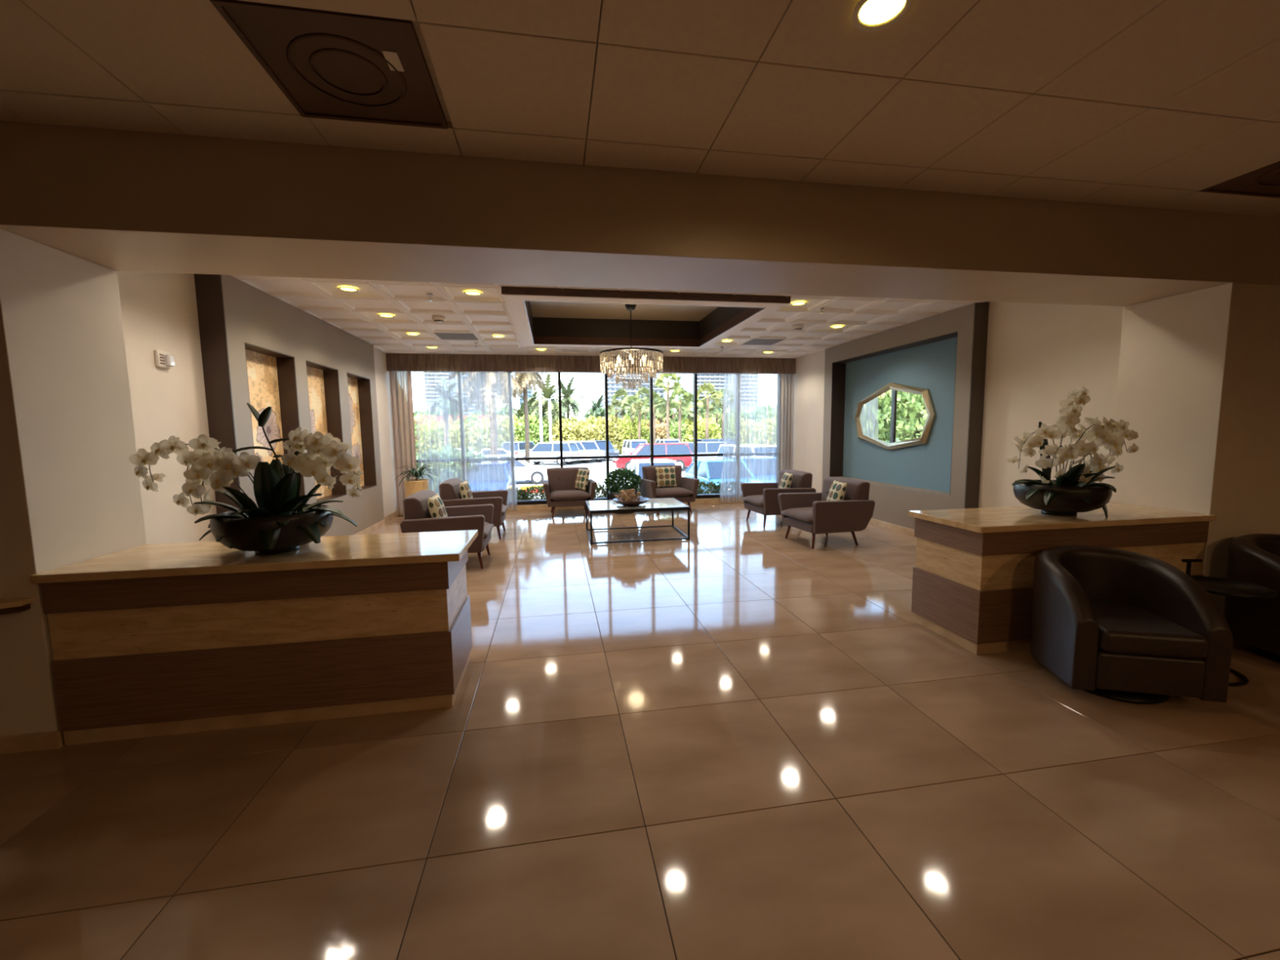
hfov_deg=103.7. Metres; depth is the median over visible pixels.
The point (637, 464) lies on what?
sedan
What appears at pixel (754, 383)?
apartment tower
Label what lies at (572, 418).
broadleaf tree
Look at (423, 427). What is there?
broadleaf tree
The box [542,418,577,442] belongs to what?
broadleaf tree
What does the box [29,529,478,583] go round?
countertop
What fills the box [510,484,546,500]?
shrub
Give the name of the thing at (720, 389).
fan palm
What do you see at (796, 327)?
smoke detector
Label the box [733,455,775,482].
sedan
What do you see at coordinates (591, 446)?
utility vehicle
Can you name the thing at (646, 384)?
apartment tower
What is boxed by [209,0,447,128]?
ceiling vent
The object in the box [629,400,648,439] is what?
fan palm
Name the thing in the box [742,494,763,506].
seat cushion
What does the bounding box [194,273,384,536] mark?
wall
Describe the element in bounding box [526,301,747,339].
tray
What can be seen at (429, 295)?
sprinkler
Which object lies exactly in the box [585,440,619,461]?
utility vehicle
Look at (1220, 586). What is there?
side table
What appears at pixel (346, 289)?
recessed light
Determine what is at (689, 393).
fan palm
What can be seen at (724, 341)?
recessed light
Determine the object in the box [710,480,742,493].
shrub
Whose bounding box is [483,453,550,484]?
sedan
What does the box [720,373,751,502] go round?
sheer curtain
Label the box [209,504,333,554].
bowl
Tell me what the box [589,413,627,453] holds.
broadleaf tree
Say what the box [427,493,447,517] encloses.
throw pillow
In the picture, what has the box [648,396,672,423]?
fan palm
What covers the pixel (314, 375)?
wall art
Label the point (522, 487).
curb block
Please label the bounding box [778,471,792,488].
throw pillow
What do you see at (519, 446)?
utility vehicle
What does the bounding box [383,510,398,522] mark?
baseboard
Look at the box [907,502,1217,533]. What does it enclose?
countertop
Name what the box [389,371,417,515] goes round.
drape
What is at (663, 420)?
broadleaf tree
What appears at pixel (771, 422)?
broadleaf tree
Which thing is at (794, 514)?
seat cushion
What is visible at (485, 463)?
sedan
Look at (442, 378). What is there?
date palm
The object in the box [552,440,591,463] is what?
utility vehicle
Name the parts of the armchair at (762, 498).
leg, seat, arm, leg, arm, backrest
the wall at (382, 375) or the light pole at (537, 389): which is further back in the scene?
the light pole at (537, 389)
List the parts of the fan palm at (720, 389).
crown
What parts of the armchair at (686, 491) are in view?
arm, backrest, seat, arm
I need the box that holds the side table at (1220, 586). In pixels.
[1181,559,1277,686]
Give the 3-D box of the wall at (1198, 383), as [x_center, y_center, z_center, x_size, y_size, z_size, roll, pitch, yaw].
[5.927,-0.202,4.208,3.900,2.480,0.670,-2,6,-10]
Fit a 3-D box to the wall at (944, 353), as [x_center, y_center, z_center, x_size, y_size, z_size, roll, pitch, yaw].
[3.772,-0.867,8.532,0.464,3.025,4.972,-2,6,-10]
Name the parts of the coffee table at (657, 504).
leg, leg, frame, leg, leg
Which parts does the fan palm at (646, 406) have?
crown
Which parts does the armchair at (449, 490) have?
backrest, arm, arm, leg, seat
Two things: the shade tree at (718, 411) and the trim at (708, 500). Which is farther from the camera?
the shade tree at (718, 411)
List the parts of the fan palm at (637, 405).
crown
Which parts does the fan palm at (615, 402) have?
crown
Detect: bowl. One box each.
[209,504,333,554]
[612,488,649,506]
[1013,480,1112,515]
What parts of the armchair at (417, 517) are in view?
backrest, arm, arm, leg, seat, leg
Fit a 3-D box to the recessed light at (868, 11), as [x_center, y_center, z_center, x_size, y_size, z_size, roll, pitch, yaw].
[0.806,-1.571,1.677,0.188,0.013,0.188,-2,6,-10]
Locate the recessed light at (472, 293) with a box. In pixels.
[463,290,482,296]
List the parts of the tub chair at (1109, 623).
panel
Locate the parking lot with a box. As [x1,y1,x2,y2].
[515,453,688,499]
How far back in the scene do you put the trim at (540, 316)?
7.48 m
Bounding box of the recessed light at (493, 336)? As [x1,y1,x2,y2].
[491,335,504,337]
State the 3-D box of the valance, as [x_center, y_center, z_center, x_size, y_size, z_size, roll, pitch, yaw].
[-0.692,-2.247,9.798,7.900,0.310,0.160,-2,6,-10]
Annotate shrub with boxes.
[497,487,531,500]
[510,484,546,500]
[594,483,606,497]
[697,479,728,493]
[697,487,705,493]
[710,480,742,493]
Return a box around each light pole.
[533,388,543,465]
[543,398,552,462]
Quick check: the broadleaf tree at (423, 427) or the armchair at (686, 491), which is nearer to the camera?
the armchair at (686, 491)
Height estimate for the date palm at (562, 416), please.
6.367 m
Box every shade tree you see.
[413,422,417,453]
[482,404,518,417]
[583,405,621,431]
[640,408,678,422]
[675,408,690,422]
[689,403,722,419]
[728,408,743,421]
[745,403,777,422]
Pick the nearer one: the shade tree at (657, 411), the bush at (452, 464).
the bush at (452, 464)
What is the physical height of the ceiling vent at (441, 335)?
0.028 m
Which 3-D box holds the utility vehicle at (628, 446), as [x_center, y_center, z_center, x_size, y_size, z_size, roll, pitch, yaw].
[-0.263,-2.661,44.545,1.840,1.750,4.620,-2,6,-14]
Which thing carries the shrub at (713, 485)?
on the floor
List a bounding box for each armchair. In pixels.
[400,489,493,568]
[439,478,508,539]
[542,466,596,518]
[639,465,699,515]
[740,469,816,527]
[777,476,875,548]
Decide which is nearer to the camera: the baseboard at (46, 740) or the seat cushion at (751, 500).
the baseboard at (46, 740)
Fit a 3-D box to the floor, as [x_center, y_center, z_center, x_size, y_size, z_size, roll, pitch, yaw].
[0.383,1.344,2.459,15.500,0.120,16.446,-2,6,-10]
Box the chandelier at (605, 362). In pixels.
[599,303,663,389]
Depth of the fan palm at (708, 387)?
45.10 m
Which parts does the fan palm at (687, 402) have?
crown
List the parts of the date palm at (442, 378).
crown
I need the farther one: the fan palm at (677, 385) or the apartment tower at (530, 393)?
the apartment tower at (530, 393)
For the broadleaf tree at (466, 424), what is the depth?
51.94 m
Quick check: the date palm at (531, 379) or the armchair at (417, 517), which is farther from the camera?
the date palm at (531, 379)
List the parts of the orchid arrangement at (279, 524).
flower, flower, flower, flower, flower, flower, flower, flower, flower, flower, flower, flower, flower, flower, stem, flower, flower, flower, flower, flower, flower, flower, stem, flower, flower, flower, stem, flower, flower, flower, stem, flower, flower, flower, flower, flower, flower, flower, flower, flower, stem, flower, flower, flower, stem, flower, flower, flower, flower, flower, flower, flower, flower, flower, flower, flower, flower, flower, flower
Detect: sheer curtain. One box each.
[413,371,517,511]
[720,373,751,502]
[746,373,780,483]
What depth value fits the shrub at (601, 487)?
10.86 m
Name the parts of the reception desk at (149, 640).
panel, panel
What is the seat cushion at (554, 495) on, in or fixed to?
on the armchair at (560, 491)
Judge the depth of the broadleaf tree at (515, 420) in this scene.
53.15 m
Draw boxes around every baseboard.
[0,730,62,755]
[353,519,385,535]
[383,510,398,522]
[868,518,916,537]
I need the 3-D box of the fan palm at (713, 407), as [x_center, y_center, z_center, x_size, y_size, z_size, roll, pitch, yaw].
[8.823,-6.228,58.010,3.185,6.078,3.168,-4,6,-28]
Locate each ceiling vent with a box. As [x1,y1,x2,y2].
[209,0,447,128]
[431,332,480,340]
[738,338,787,345]
[1199,160,1279,198]
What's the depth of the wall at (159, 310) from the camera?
4.02 m
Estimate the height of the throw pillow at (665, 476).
0.400 m
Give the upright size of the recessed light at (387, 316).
0.013 m
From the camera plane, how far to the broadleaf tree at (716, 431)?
56.05 m
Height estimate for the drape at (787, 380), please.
2.640 m
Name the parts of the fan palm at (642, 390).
crown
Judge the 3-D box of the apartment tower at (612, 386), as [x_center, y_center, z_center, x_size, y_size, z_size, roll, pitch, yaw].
[-6.265,-22.551,156.893,11.122,19.819,16.400,-2,6,-10]
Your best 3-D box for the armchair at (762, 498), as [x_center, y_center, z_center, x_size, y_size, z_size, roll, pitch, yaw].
[2.226,0.281,8.194,0.872,0.851,0.947,-2,6,-12]
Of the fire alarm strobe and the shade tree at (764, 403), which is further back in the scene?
the shade tree at (764, 403)
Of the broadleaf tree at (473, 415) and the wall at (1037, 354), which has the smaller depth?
the wall at (1037, 354)
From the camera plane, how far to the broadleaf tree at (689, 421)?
60.69 m
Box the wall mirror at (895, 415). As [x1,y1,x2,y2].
[854,382,936,449]
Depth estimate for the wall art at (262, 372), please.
5.39 m
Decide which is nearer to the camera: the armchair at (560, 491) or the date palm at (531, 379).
the armchair at (560, 491)
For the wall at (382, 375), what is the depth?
8.91 m
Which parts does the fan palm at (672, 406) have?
crown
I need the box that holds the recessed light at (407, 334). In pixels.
[405,333,419,336]
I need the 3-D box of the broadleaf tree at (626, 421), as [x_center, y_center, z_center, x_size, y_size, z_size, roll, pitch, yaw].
[-1.086,-4.936,56.405,5.196,5.048,4.501,1,6,13]
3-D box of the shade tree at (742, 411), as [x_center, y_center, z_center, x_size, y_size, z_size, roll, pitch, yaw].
[16.134,-8.423,83.118,6.294,7.251,7.234,-1,6,-5]
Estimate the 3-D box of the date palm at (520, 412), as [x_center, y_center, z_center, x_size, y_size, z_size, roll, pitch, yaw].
[-13.808,-5.832,58.270,3.740,5.814,3.716,4,7,41]
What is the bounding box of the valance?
[386,353,795,374]
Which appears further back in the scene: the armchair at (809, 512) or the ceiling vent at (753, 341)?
the ceiling vent at (753, 341)
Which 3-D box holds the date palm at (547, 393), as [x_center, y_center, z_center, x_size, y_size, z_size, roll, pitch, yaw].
[-10.244,-6.989,54.744,5.672,8.702,5.709,-6,8,-43]
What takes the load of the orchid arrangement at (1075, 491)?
on the reception desk at (972, 587)
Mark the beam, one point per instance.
(117, 200)
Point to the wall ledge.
(7, 606)
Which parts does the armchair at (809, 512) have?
leg, seat, arm, leg, arm, backrest, leg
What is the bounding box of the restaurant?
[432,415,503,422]
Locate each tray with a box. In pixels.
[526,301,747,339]
[616,503,646,507]
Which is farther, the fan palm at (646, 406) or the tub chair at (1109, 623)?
the fan palm at (646, 406)
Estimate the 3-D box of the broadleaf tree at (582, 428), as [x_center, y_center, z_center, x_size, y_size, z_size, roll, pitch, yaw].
[-6.532,-4.547,55.609,4.570,4.440,3.959,-2,6,-10]
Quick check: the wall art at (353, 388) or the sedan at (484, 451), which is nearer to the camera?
the wall art at (353, 388)
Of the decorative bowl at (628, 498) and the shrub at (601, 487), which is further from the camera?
the shrub at (601, 487)
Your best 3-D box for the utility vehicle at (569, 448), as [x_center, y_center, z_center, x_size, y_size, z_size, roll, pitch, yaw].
[-7.147,-2.069,39.338,4.620,1.750,1.840,1,6,16]
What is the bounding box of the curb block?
[520,484,542,493]
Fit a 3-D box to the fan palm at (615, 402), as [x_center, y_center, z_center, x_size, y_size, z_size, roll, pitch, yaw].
[-2.715,-6.086,57.060,2.603,6.268,2.590,-2,6,-11]
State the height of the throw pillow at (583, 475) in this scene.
0.397 m
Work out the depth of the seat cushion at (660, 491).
9.24 m
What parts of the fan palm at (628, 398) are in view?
crown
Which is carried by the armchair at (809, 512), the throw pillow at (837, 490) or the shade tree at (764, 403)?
the throw pillow at (837, 490)
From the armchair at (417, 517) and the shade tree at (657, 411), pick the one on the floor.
the armchair at (417, 517)
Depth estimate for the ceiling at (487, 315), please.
6.50 m
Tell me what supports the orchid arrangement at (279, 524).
on the reception desk at (149, 640)
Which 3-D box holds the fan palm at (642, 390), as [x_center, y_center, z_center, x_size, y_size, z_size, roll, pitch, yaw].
[0.587,-7.335,60.585,3.185,7.989,3.168,2,6,23]
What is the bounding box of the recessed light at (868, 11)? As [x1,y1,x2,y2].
[851,0,913,31]
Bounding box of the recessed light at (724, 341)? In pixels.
[721,340,732,342]
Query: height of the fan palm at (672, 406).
6.147 m
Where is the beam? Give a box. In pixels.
[0,120,1279,306]
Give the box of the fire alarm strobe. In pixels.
[154,350,175,368]
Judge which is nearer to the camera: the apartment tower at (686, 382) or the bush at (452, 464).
the bush at (452, 464)
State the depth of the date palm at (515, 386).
24.13 m
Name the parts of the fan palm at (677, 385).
crown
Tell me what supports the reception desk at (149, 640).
on the floor
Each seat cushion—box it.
[483,521,493,538]
[501,503,508,515]
[549,489,591,500]
[656,487,693,497]
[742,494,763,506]
[781,506,813,523]
[1088,598,1208,658]
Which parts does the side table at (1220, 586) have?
post, handle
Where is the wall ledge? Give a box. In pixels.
[0,597,34,614]
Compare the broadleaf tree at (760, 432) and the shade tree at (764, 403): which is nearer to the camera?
the broadleaf tree at (760, 432)
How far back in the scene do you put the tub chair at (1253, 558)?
3.29 m
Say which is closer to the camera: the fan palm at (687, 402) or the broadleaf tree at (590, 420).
the fan palm at (687, 402)
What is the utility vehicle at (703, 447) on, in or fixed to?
on the parking lot
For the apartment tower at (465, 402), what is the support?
on the parking lot
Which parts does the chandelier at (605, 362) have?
rod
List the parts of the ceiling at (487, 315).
panel, panel, panel, panel, panel, panel, panel, panel, panel, panel, panel, panel, panel, panel, panel, panel, panel, panel, panel, panel, panel, panel, panel, panel, panel, panel, panel, panel, panel, panel, panel, panel, panel, panel, panel, panel, panel, panel, panel, panel, panel, panel, panel, panel, panel, panel, panel, panel, panel, panel, panel, panel, panel, panel, panel, panel, panel, panel, panel, panel, panel, panel, panel, panel, panel, panel, panel, panel, panel, panel, panel, panel, panel, panel, panel, panel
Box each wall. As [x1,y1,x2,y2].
[0,228,146,743]
[116,271,216,544]
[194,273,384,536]
[373,346,397,516]
[792,302,989,529]
[978,302,1124,507]
[1109,282,1279,615]
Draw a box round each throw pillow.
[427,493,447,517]
[459,480,472,498]
[574,467,589,490]
[655,466,676,488]
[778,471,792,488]
[826,480,847,501]
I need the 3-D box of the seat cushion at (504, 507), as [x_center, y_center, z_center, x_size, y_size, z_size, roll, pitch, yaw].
[-2.319,0.458,7.471,0.640,0.135,0.710,-2,6,-10]
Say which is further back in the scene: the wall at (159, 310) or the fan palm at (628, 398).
the fan palm at (628, 398)
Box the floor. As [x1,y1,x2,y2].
[0,502,1279,959]
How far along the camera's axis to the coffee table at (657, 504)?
7.02 m
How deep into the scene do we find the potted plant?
9.30 m
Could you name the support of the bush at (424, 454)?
on the parking lot
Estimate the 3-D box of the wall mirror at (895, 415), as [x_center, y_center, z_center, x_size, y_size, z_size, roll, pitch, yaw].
[3.878,-0.988,7.821,0.085,1.040,1.860,-2,6,-10]
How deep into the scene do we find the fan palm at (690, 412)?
59.47 m
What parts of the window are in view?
sill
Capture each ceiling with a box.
[0,0,1279,217]
[230,275,989,358]
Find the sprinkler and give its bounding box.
[426,293,432,301]
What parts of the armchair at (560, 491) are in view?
arm, leg, backrest, seat, arm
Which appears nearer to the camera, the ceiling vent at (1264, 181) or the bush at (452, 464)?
the ceiling vent at (1264, 181)
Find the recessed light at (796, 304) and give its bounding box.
[790,302,806,306]
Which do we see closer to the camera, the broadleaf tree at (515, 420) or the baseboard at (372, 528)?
the baseboard at (372, 528)
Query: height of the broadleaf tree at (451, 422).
5.102 m
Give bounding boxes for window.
[416,372,781,505]
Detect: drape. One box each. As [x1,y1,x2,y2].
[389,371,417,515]
[779,373,794,471]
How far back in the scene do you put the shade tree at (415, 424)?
28.16 m
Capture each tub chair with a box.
[1030,545,1233,704]
[1223,533,1279,661]
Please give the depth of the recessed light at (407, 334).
7.43 m
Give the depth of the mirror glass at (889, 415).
7.74 m
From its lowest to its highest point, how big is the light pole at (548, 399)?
5.369 m
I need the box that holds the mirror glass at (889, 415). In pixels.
[859,389,927,443]
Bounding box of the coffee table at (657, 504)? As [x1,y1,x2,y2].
[585,497,689,545]
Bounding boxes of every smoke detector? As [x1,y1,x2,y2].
[431,315,444,323]
[791,324,803,331]
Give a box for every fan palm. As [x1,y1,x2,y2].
[608,399,626,440]
[610,387,634,420]
[619,395,643,439]
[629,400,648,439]
[632,386,654,421]
[641,391,666,443]
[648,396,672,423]
[653,373,682,439]
[660,400,685,436]
[669,387,693,442]
[677,391,698,420]
[686,399,706,435]
[697,382,724,439]
[705,400,729,425]
[711,387,733,438]
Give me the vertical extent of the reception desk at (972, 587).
0.880 m
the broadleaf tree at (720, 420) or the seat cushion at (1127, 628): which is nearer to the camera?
the seat cushion at (1127, 628)
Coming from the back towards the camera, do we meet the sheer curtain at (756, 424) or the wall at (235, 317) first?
the sheer curtain at (756, 424)
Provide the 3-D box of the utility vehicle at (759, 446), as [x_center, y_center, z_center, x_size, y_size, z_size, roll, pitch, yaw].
[5.882,-0.883,25.390,2.040,1.750,5.220,-3,6,-19]
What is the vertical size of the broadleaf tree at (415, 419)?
4.792 m
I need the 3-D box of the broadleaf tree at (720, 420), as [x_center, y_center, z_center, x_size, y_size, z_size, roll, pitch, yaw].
[10.283,-5.316,59.406,4.377,4.908,5.052,-1,6,-2]
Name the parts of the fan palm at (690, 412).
crown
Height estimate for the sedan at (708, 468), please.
1.455 m
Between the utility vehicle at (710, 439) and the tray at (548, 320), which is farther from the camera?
the utility vehicle at (710, 439)
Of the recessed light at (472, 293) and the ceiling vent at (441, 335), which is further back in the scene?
the ceiling vent at (441, 335)
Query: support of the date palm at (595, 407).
on the parking lot
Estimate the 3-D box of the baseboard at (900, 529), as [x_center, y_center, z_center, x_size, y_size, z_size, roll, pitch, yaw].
[3.697,0.671,7.835,0.012,0.100,3.340,-2,6,-10]
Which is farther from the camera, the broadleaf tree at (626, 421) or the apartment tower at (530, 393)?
the apartment tower at (530, 393)
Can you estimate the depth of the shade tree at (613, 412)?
70.27 m
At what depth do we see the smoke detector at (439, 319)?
6.33 m
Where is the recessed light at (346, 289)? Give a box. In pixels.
[337,286,359,292]
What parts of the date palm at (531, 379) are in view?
crown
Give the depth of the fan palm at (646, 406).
50.36 m
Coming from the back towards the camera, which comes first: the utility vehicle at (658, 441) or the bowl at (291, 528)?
the utility vehicle at (658, 441)
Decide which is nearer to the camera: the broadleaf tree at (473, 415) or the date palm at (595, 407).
the broadleaf tree at (473, 415)
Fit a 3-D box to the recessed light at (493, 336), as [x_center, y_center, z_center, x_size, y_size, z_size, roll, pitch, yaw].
[-2.169,-2.189,7.684,0.188,0.013,0.188,-2,6,-10]
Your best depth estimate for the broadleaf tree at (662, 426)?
56.76 m
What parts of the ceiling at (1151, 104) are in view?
panel, panel, panel, panel, panel, panel, panel, panel, panel, panel, panel, panel, panel, panel, panel, panel, panel, panel, panel, panel, panel, panel, panel, panel, panel, panel, panel, panel, panel, panel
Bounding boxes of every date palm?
[419,377,468,444]
[435,372,523,454]
[511,372,550,480]
[512,391,545,418]
[512,403,531,420]
[519,373,573,425]
[545,401,571,419]
[552,376,589,420]
[582,394,610,419]
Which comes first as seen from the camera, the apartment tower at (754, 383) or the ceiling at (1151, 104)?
the ceiling at (1151, 104)
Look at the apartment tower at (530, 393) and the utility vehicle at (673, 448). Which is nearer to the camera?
the utility vehicle at (673, 448)
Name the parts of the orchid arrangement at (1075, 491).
flower, flower, flower, flower, flower, flower, flower, flower, stem, flower, flower, flower, flower, flower, flower, stem, flower, flower, flower, flower, flower, flower, flower, flower, flower, flower, flower, flower, flower, flower, flower, flower, flower, flower, flower, flower, flower, flower, flower, flower, flower, flower, stem, flower, flower, flower, flower, flower, flower, flower, stem, flower, flower, flower, flower, flower, flower, flower, flower, flower, flower, flower, flower, flower, flower, flower, flower, flower, flower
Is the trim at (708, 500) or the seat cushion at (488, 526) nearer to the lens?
the seat cushion at (488, 526)
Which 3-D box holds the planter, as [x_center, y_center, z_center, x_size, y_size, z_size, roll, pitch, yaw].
[-3.896,0.223,8.792,0.721,0.999,0.633,-2,6,-13]
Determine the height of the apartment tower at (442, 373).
22.823 m
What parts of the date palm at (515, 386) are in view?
crown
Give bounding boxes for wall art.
[245,349,284,464]
[306,365,332,498]
[346,377,364,487]
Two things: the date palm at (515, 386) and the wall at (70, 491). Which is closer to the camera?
the wall at (70, 491)
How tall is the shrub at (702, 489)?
0.678 m
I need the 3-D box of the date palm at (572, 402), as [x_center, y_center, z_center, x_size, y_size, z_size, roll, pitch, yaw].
[-9.265,-8.081,62.871,5.709,9.282,5.672,1,6,21]
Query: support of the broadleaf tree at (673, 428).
on the parking lot
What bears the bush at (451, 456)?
on the parking lot
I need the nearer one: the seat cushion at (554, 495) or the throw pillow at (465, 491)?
the throw pillow at (465, 491)
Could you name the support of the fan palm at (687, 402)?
on the parking lot
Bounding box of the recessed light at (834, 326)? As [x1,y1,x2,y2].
[830,325,844,328]
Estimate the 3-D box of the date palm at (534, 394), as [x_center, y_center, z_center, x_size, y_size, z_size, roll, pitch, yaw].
[-13.153,-6.894,60.073,5.085,7.559,5.118,1,6,20]
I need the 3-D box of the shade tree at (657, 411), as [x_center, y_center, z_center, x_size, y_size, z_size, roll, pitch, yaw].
[2.662,-7.349,72.081,7.376,7.167,6.390,-4,6,-30]
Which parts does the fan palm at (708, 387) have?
crown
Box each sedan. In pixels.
[466,460,516,496]
[480,448,533,465]
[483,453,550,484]
[623,458,684,484]
[682,457,761,493]
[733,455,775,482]
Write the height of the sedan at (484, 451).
1.455 m
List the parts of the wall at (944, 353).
blue panel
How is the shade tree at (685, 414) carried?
on the parking lot
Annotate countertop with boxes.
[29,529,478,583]
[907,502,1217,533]
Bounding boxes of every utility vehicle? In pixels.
[501,440,535,454]
[517,441,580,465]
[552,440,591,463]
[572,440,604,462]
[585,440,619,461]
[613,442,693,471]
[622,440,647,455]
[655,439,679,443]
[681,441,724,459]
[697,438,735,444]
[715,444,776,457]
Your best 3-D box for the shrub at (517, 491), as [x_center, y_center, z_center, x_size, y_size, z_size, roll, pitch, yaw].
[-2.777,0.459,10.664,0.873,0.629,1.165,3,7,36]
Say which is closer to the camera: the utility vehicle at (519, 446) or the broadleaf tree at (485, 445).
the utility vehicle at (519, 446)
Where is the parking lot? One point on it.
(597, 473)
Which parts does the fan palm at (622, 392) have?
crown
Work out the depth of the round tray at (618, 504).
7.03 m
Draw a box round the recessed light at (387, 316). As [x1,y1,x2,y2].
[377,314,395,318]
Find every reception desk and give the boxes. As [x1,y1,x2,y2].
[29,529,478,745]
[907,502,1217,654]
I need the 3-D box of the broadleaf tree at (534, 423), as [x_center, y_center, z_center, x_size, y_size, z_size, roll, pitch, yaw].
[-11.449,-4.714,54.069,4.805,5.389,5.546,-2,6,-13]
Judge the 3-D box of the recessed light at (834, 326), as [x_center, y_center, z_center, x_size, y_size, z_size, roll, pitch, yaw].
[2.860,-2.214,7.285,0.188,0.013,0.188,-2,6,-10]
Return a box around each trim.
[501,286,791,348]
[506,497,743,511]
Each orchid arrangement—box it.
[128,403,363,554]
[1006,386,1138,518]
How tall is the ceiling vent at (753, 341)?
0.028 m
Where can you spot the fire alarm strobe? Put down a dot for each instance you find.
(163, 359)
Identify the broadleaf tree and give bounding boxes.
[413,417,437,453]
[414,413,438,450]
[416,420,456,453]
[435,416,458,444]
[442,422,475,448]
[454,413,486,443]
[466,417,505,453]
[488,413,533,448]
[513,413,549,444]
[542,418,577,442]
[558,415,580,424]
[563,418,595,440]
[579,414,605,439]
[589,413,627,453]
[608,413,649,453]
[636,418,671,440]
[655,417,678,438]
[662,419,688,441]
[676,418,702,439]
[684,416,721,441]
[711,415,743,444]
[734,419,767,444]
[753,417,776,444]
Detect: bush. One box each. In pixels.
[416,448,457,490]
[417,452,470,492]
[424,444,480,479]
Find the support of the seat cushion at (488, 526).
on the armchair at (417, 517)
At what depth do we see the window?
10.16 m
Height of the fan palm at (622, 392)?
7.930 m
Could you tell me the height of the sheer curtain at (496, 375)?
2.640 m
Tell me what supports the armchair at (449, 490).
on the floor
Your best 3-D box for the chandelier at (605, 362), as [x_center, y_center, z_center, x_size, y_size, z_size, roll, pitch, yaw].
[-0.123,-1.877,7.037,0.889,1.202,0.890,3,6,31]
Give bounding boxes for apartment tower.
[423,372,458,412]
[462,372,488,415]
[519,386,533,406]
[599,373,641,417]
[640,373,665,411]
[677,373,729,411]
[728,373,759,412]

